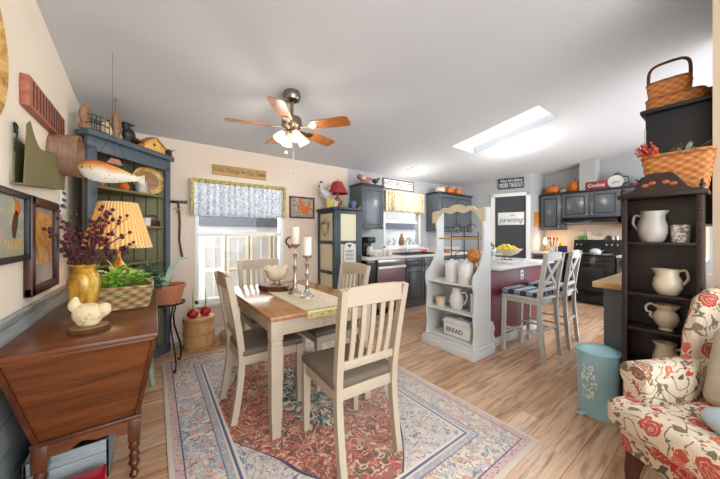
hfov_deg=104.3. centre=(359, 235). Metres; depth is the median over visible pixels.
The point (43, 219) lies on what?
print
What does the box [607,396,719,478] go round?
seat cushion
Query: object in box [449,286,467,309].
pitcher
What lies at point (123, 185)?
gourd
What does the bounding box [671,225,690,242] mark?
tumbler
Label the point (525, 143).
ceiling light
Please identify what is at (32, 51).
wall
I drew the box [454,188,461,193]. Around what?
pumpkin
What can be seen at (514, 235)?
door
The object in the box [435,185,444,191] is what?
pumpkin
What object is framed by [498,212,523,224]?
plaque
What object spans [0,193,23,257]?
print
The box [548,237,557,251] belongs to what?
utensil crock
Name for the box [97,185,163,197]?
shelf
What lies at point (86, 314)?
figurine
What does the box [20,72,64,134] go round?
wall rack
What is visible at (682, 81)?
basket
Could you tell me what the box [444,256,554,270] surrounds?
island countertop
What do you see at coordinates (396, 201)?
window valance
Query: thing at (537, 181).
wall
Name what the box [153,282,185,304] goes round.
terracotta planter
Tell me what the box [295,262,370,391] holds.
dining chair
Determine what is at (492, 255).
cake stand
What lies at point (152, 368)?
metal stool
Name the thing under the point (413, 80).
ceiling
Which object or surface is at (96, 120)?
wire basket
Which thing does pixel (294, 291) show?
candlestick
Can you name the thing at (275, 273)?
bird figurine
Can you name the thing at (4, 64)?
tray
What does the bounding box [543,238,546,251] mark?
candle lamp
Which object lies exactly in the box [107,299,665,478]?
floor
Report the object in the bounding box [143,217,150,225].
mug
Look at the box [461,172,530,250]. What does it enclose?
wall
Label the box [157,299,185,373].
plant stand
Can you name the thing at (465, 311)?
shelf
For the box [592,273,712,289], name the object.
countertop
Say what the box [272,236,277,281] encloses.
louvered shutter
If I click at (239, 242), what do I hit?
louvered shutter
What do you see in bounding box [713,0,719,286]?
wall
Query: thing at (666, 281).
pitcher
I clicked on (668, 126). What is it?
upper cabinet
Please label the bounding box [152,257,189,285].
succulent plant
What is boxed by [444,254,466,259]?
base cabinet
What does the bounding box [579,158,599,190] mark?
wall
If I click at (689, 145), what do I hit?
eucalyptus sprigs
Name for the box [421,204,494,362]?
shelving unit
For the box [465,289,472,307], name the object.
plate
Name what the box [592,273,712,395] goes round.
base cabinet
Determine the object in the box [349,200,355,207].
jar
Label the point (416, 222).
window
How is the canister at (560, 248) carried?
on the countertop at (537, 252)
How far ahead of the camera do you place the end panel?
4.29 m
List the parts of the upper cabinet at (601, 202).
door, cornice, door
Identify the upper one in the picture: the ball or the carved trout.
the carved trout
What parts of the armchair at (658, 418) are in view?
leg, arm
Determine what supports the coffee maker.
on the countertop at (431, 249)
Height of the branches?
0.444 m
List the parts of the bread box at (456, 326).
lid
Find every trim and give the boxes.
[0,284,68,478]
[491,192,530,258]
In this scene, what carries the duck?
on the hutch
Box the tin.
[325,198,332,207]
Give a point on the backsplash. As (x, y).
(568, 236)
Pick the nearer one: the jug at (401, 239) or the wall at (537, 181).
the jug at (401, 239)
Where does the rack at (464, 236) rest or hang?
on the shelving unit at (482, 346)
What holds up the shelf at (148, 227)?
attached to the hutch
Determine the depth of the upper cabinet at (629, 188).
4.89 m
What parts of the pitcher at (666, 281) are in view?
handle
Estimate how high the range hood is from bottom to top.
0.130 m
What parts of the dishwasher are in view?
control panel, handle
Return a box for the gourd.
[118,182,129,189]
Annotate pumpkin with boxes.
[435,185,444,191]
[445,185,453,192]
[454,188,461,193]
[546,184,560,193]
[568,179,578,191]
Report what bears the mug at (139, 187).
on the hutch
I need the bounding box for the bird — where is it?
[372,178,379,183]
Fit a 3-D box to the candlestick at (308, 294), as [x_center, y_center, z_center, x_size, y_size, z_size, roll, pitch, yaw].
[-0.424,0.327,2.244,0.104,0.335,0.102,0,0,-36]
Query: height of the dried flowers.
0.127 m
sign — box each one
[212,164,265,179]
[383,178,413,191]
[498,177,523,189]
[534,212,538,225]
[585,180,606,189]
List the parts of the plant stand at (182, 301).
leg, leg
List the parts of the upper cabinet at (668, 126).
cornice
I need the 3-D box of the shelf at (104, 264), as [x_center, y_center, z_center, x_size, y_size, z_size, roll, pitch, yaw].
[-2.337,0.266,2.667,0.392,0.022,0.725,0,0,7]
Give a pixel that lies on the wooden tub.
(70, 150)
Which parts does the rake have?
handle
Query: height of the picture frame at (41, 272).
0.540 m
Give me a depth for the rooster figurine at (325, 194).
4.25 m
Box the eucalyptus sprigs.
[667,139,711,152]
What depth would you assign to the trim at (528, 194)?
5.87 m
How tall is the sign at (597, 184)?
0.150 m
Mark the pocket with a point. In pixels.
(33, 166)
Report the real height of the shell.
0.152 m
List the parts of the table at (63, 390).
leg, corner trim, lid, leg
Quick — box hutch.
[75,127,173,359]
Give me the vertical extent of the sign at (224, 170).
0.126 m
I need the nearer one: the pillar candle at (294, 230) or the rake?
the pillar candle at (294, 230)
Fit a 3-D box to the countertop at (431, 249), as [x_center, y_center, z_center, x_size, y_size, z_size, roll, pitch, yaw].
[1.208,0.320,5.369,3.180,0.125,0.608,0,0,-36]
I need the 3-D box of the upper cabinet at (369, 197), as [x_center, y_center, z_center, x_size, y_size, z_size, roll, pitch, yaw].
[0.123,-0.473,4.726,0.494,0.740,0.361,0,0,-36]
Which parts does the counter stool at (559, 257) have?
leg, leg, seat, leg, rail, rail, leg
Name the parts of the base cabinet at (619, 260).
drawer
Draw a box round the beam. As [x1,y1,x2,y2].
[199,216,414,229]
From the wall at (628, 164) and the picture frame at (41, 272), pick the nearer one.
the picture frame at (41, 272)
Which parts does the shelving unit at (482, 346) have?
panel, panel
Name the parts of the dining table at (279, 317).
leg, leg, leg, drawer, leg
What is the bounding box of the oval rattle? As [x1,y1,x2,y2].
[110,98,121,137]
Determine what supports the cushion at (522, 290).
on the counter stool at (559, 257)
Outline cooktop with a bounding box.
[565,253,621,255]
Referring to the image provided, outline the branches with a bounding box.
[41,204,137,268]
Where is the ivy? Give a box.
[135,258,166,294]
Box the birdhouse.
[138,137,166,153]
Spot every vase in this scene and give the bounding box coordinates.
[66,263,100,303]
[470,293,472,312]
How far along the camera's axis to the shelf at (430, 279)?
3.17 m
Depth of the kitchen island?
3.38 m
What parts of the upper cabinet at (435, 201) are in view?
door, cornice, door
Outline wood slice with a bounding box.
[66,321,110,335]
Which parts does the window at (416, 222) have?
sash rail, sill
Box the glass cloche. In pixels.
[491,242,495,253]
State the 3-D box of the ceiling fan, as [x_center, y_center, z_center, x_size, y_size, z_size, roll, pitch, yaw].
[-0.665,-0.965,2.660,1.115,0.763,1.066,0,0,-36]
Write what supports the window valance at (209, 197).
attached to the window at (211, 301)
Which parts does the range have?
drawer, handle, oven door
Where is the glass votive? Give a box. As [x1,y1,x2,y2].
[285,283,293,293]
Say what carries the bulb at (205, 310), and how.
on the wooden keg
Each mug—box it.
[135,181,147,192]
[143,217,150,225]
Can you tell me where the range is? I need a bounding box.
[564,240,621,304]
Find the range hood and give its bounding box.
[562,216,621,224]
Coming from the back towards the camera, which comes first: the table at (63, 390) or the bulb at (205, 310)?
the bulb at (205, 310)
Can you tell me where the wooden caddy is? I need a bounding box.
[148,215,159,225]
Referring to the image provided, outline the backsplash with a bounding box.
[545,224,708,256]
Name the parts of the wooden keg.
lid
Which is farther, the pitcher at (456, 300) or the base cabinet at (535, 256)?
the base cabinet at (535, 256)
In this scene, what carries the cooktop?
in the range
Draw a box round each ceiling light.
[406,166,428,175]
[509,137,539,150]
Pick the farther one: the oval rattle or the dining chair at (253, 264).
the dining chair at (253, 264)
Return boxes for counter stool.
[501,252,564,363]
[526,250,581,349]
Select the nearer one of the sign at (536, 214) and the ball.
the ball
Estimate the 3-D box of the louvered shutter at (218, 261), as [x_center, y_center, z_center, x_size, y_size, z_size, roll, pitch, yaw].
[-2.585,0.622,4.943,0.360,1.270,0.050,0,0,-36]
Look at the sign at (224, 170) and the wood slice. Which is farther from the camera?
the sign at (224, 170)
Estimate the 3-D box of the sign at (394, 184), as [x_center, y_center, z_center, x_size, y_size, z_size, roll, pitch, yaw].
[0.752,-0.968,5.398,0.820,0.190,0.020,0,0,-36]
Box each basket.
[80,113,109,134]
[98,278,153,311]
[320,219,328,236]
[640,146,716,187]
[645,85,708,109]
[646,56,692,99]
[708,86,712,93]
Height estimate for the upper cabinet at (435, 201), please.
0.800 m
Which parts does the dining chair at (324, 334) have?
leg, seat frame, seat, leg, rail, leg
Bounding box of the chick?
[333,199,337,206]
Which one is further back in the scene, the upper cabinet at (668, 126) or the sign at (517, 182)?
the sign at (517, 182)
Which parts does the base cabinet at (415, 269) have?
drawer, door, door, drawer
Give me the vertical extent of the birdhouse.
0.140 m
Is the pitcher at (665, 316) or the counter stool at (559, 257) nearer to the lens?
the pitcher at (665, 316)
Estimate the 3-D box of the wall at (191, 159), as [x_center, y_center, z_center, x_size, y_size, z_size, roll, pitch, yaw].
[-0.262,0.057,4.744,6.530,2.400,0.120,0,0,-36]
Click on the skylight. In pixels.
(537, 112)
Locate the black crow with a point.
(127, 133)
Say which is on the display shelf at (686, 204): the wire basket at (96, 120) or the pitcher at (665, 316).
the pitcher at (665, 316)
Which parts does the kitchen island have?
baseboard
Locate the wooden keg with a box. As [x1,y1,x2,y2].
[182,313,214,351]
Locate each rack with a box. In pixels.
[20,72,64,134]
[451,224,478,265]
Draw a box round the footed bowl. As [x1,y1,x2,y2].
[496,249,522,259]
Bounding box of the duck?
[78,103,92,127]
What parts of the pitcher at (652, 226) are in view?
handle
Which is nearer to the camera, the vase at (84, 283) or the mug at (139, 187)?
the vase at (84, 283)
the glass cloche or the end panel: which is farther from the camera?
the end panel
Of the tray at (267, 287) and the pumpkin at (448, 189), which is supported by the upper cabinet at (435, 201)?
the pumpkin at (448, 189)
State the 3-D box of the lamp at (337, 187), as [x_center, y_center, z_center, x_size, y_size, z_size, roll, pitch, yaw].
[-0.350,-0.641,4.382,0.325,0.475,0.325,0,0,-36]
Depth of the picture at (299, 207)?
4.20 m
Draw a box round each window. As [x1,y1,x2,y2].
[190,215,282,308]
[382,191,423,249]
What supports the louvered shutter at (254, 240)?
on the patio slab
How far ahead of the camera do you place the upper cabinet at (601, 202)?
5.30 m
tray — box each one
[0,9,8,115]
[258,281,296,291]
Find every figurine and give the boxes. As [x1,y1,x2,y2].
[67,297,111,326]
[262,264,288,285]
[319,181,332,207]
[357,174,371,183]
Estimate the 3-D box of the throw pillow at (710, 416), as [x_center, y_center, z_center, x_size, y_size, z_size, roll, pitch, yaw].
[1.571,0.760,1.059,0.301,0.113,0.374,0,0,-8]
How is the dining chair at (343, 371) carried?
on the area rug
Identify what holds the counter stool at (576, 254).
on the floor
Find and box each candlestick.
[289,244,300,294]
[300,255,313,298]
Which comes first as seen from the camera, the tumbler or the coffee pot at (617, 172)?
the tumbler
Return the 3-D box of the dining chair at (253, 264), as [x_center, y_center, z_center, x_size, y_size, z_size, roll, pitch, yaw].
[-0.973,0.755,2.898,0.442,0.994,0.545,0,0,-36]
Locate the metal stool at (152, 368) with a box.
[149,358,154,386]
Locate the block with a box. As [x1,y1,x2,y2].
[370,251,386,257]
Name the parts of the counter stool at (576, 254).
leg, seat, leg, rail, leg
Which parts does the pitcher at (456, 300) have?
handle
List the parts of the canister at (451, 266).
lid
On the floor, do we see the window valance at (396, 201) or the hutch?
the hutch
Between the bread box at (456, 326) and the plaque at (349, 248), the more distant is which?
the plaque at (349, 248)
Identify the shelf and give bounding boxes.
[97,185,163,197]
[97,259,163,268]
[146,226,163,228]
[428,277,471,287]
[428,302,472,317]
[428,326,472,346]
[617,172,710,395]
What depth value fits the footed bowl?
3.71 m
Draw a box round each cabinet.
[316,207,363,288]
[349,182,384,229]
[404,256,433,307]
[426,191,472,231]
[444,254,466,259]
[533,254,563,298]
[539,193,566,229]
[561,186,621,218]
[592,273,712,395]
[617,258,621,273]
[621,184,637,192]
[640,93,712,226]
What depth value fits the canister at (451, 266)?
3.09 m
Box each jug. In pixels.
[165,149,174,155]
[399,234,404,244]
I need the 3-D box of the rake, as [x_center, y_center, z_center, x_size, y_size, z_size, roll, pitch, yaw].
[-2.126,-0.078,3.277,0.180,0.674,0.027,0,0,-36]
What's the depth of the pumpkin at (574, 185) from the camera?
5.60 m
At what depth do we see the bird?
4.73 m
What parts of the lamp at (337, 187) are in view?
lamp shade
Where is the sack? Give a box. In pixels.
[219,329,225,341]
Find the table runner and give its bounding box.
[269,284,350,318]
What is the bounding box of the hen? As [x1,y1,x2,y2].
[587,231,605,239]
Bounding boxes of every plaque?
[343,243,354,261]
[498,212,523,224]
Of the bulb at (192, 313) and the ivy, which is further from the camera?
the bulb at (192, 313)
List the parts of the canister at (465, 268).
lid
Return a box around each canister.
[436,295,444,306]
[445,259,458,281]
[458,260,472,284]
[558,246,566,252]
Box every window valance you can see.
[190,177,285,218]
[383,190,423,213]
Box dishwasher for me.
[377,258,405,314]
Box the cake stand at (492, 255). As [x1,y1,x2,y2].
[491,253,502,263]
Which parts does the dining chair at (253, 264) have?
leg, seat, seat frame, leg, rail, leg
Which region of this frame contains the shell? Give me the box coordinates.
[98,118,113,134]
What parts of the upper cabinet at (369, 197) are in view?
cornice, door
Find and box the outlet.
[520,270,523,279]
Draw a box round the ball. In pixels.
[467,249,480,274]
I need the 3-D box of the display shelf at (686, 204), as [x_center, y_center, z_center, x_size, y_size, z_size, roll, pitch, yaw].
[1.866,0.441,1.733,0.190,1.632,0.377,0,0,-36]
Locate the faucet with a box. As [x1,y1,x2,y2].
[401,237,411,251]
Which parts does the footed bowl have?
dish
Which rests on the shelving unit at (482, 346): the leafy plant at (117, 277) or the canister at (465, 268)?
the canister at (465, 268)
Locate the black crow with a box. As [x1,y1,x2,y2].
[120,121,139,142]
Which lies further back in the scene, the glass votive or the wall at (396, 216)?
the wall at (396, 216)
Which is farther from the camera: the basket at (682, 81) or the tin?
the tin
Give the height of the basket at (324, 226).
0.263 m
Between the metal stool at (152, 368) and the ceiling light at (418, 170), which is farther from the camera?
the ceiling light at (418, 170)
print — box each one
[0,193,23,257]
[36,212,51,264]
[60,190,65,214]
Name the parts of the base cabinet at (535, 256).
door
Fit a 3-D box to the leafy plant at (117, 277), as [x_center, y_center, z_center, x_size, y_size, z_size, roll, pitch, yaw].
[-1.613,0.302,1.863,0.418,0.294,0.419,0,0,-36]
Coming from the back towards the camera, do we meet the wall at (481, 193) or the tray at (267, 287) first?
the wall at (481, 193)
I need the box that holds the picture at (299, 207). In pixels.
[289,196,314,218]
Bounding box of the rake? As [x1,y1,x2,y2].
[170,200,186,256]
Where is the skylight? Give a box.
[460,106,550,146]
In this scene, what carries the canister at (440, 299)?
on the shelving unit at (482, 346)
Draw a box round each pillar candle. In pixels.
[291,227,298,243]
[303,237,310,255]
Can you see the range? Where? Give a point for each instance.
(592, 267)
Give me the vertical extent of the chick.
0.122 m
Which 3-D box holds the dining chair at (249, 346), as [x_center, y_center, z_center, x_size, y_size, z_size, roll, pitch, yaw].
[-0.770,0.755,2.127,0.545,0.994,0.442,0,0,-36]
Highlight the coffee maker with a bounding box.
[362,237,375,256]
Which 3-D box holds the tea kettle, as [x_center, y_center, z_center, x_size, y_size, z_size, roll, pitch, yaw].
[4.360,0.270,5.181,0.181,0.145,0.181,0,0,9]
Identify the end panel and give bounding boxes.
[362,260,376,315]
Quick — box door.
[495,195,525,257]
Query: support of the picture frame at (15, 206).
attached to the wall at (32, 51)
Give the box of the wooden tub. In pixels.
[46,133,85,177]
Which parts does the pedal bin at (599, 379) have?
lid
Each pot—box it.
[549,245,556,251]
[613,170,628,185]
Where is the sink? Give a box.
[392,251,434,255]
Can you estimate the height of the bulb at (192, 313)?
0.310 m
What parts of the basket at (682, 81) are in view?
handle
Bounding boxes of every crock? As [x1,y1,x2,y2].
[386,249,391,255]
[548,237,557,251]
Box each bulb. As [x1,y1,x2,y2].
[187,290,198,317]
[200,289,210,314]
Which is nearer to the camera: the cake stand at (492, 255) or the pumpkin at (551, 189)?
the cake stand at (492, 255)
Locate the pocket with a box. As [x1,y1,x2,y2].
[11,121,64,189]
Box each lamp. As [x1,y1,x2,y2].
[81,201,152,276]
[329,179,347,206]
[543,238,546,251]
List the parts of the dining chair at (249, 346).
leg, rail, rail, leg, seat frame, seat, leg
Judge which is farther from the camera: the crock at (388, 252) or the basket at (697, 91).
the crock at (388, 252)
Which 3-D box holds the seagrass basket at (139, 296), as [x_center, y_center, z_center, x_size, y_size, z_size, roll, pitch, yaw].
[-1.621,0.400,1.862,0.409,0.155,0.339,0,0,-36]
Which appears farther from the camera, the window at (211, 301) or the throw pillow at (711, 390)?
the window at (211, 301)
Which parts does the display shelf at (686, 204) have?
panel, shelf, shelf, shelf, shelf, panel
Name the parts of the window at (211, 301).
sill, sash rail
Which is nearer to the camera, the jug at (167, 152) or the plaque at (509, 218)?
the jug at (167, 152)
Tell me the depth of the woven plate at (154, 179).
2.92 m
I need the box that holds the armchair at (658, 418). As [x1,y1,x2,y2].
[607,287,719,478]
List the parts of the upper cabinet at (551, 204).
cornice, door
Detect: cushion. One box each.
[501,285,560,305]
[526,280,577,297]
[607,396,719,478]
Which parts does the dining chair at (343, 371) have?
leg, leg, seat, seat frame, leg, rail, rail, leg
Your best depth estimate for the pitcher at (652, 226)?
1.73 m
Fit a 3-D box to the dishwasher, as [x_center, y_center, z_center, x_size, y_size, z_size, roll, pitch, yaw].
[0.359,0.821,4.734,0.610,0.872,0.590,0,0,-36]
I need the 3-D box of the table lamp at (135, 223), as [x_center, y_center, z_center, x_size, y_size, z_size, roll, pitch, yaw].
[-1.794,0.117,2.082,0.410,0.720,0.410,0,0,-36]
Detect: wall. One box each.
[0,0,83,319]
[92,125,460,335]
[199,211,414,298]
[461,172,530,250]
[531,172,544,258]
[545,149,712,273]
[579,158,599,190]
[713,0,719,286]
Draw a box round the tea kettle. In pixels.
[589,246,603,253]
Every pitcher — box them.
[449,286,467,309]
[631,210,669,241]
[644,302,681,331]
[651,268,689,295]
[652,339,680,358]
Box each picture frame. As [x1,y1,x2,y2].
[0,185,30,264]
[24,195,58,297]
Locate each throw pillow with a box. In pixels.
[699,407,719,433]
[703,329,719,406]
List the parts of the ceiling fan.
blade, blade, lamp shade, blade, lamp shade, motor, lamp shade, lamp shade, blade, blade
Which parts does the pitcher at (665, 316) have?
handle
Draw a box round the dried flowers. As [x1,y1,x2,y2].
[635,141,658,157]
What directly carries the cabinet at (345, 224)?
on the floor
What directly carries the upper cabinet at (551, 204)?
attached to the wall at (628, 164)
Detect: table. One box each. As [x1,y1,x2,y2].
[0,293,157,478]
[231,280,370,440]
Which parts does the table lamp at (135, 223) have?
lamp shade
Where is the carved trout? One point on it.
(95, 170)
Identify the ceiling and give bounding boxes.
[36,0,712,187]
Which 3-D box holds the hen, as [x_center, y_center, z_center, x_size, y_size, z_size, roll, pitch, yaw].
[4.644,-0.005,5.504,0.024,0.184,0.299,0,0,-36]
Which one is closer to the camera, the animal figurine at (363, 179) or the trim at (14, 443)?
the trim at (14, 443)
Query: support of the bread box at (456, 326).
on the shelving unit at (482, 346)
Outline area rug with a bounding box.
[162,338,538,478]
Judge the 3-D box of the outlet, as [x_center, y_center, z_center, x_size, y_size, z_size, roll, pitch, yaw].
[2.050,0.497,3.546,0.080,0.120,0.008,0,0,-36]
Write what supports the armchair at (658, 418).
on the floor
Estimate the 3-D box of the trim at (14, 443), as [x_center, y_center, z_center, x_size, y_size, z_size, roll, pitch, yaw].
[-1.180,0.815,0.697,0.022,0.885,5.320,0,0,-36]
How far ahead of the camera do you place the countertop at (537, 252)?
5.79 m
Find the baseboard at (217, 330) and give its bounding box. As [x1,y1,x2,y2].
[170,323,250,343]
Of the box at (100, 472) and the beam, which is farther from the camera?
the beam
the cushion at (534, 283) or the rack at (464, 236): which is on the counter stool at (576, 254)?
the cushion at (534, 283)
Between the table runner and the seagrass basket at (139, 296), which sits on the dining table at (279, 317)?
the table runner
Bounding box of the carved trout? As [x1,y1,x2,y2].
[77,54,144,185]
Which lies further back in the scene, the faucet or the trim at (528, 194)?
the trim at (528, 194)
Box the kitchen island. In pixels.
[444,256,554,346]
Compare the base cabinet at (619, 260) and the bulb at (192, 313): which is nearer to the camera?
the bulb at (192, 313)
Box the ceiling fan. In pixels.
[224,88,350,173]
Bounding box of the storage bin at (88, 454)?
[22,434,116,478]
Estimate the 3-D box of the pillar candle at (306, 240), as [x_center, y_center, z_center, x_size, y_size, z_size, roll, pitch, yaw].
[-0.424,0.082,2.244,0.070,0.155,0.070,0,0,-36]
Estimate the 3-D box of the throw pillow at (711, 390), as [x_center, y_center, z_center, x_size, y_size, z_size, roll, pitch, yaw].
[1.740,0.627,1.238,0.176,0.373,0.270,0,0,-8]
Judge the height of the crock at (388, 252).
0.110 m
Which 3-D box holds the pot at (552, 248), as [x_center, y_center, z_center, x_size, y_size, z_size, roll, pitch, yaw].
[3.977,0.270,5.771,0.130,0.150,0.128,0,0,-36]
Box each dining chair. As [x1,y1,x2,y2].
[214,270,302,426]
[237,258,294,370]
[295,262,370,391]
[301,281,408,478]
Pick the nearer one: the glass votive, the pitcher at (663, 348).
the pitcher at (663, 348)
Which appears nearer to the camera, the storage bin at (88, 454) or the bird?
the storage bin at (88, 454)
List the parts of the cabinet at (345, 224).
panel, panel, panel, door, tin panel, tin panel, tin panel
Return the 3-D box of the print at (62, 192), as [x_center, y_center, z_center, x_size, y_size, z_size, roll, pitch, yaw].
[-2.189,-0.243,2.065,0.012,0.180,0.140,0,0,-36]
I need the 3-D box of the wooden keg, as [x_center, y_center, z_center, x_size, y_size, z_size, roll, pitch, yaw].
[-1.810,1.085,3.151,0.320,0.345,0.336,0,0,-36]
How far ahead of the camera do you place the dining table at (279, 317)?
1.85 m
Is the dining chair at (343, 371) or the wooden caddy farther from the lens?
the wooden caddy
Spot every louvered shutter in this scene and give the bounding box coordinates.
[202,236,224,297]
[226,236,248,286]
[250,236,270,284]
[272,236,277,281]
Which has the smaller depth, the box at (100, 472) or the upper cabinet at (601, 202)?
the box at (100, 472)
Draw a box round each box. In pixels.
[67,463,106,478]
[442,314,472,341]
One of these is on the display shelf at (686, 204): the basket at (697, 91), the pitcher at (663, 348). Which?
the pitcher at (663, 348)
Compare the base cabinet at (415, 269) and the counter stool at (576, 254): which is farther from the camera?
the base cabinet at (415, 269)
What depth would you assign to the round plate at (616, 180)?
5.11 m
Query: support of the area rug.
on the floor
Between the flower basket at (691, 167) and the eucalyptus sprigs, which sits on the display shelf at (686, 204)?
the flower basket at (691, 167)
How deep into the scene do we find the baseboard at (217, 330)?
3.51 m
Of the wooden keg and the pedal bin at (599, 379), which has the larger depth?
the wooden keg
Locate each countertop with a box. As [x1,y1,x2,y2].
[362,246,481,260]
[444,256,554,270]
[532,251,568,253]
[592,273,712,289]
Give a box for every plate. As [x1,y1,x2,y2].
[133,167,163,193]
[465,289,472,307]
[608,175,623,186]
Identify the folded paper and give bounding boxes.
[494,260,523,263]
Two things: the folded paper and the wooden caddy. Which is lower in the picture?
the folded paper
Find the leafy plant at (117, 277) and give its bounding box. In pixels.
[97,260,152,295]
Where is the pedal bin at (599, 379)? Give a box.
[575,342,621,424]
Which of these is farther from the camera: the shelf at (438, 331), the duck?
the shelf at (438, 331)

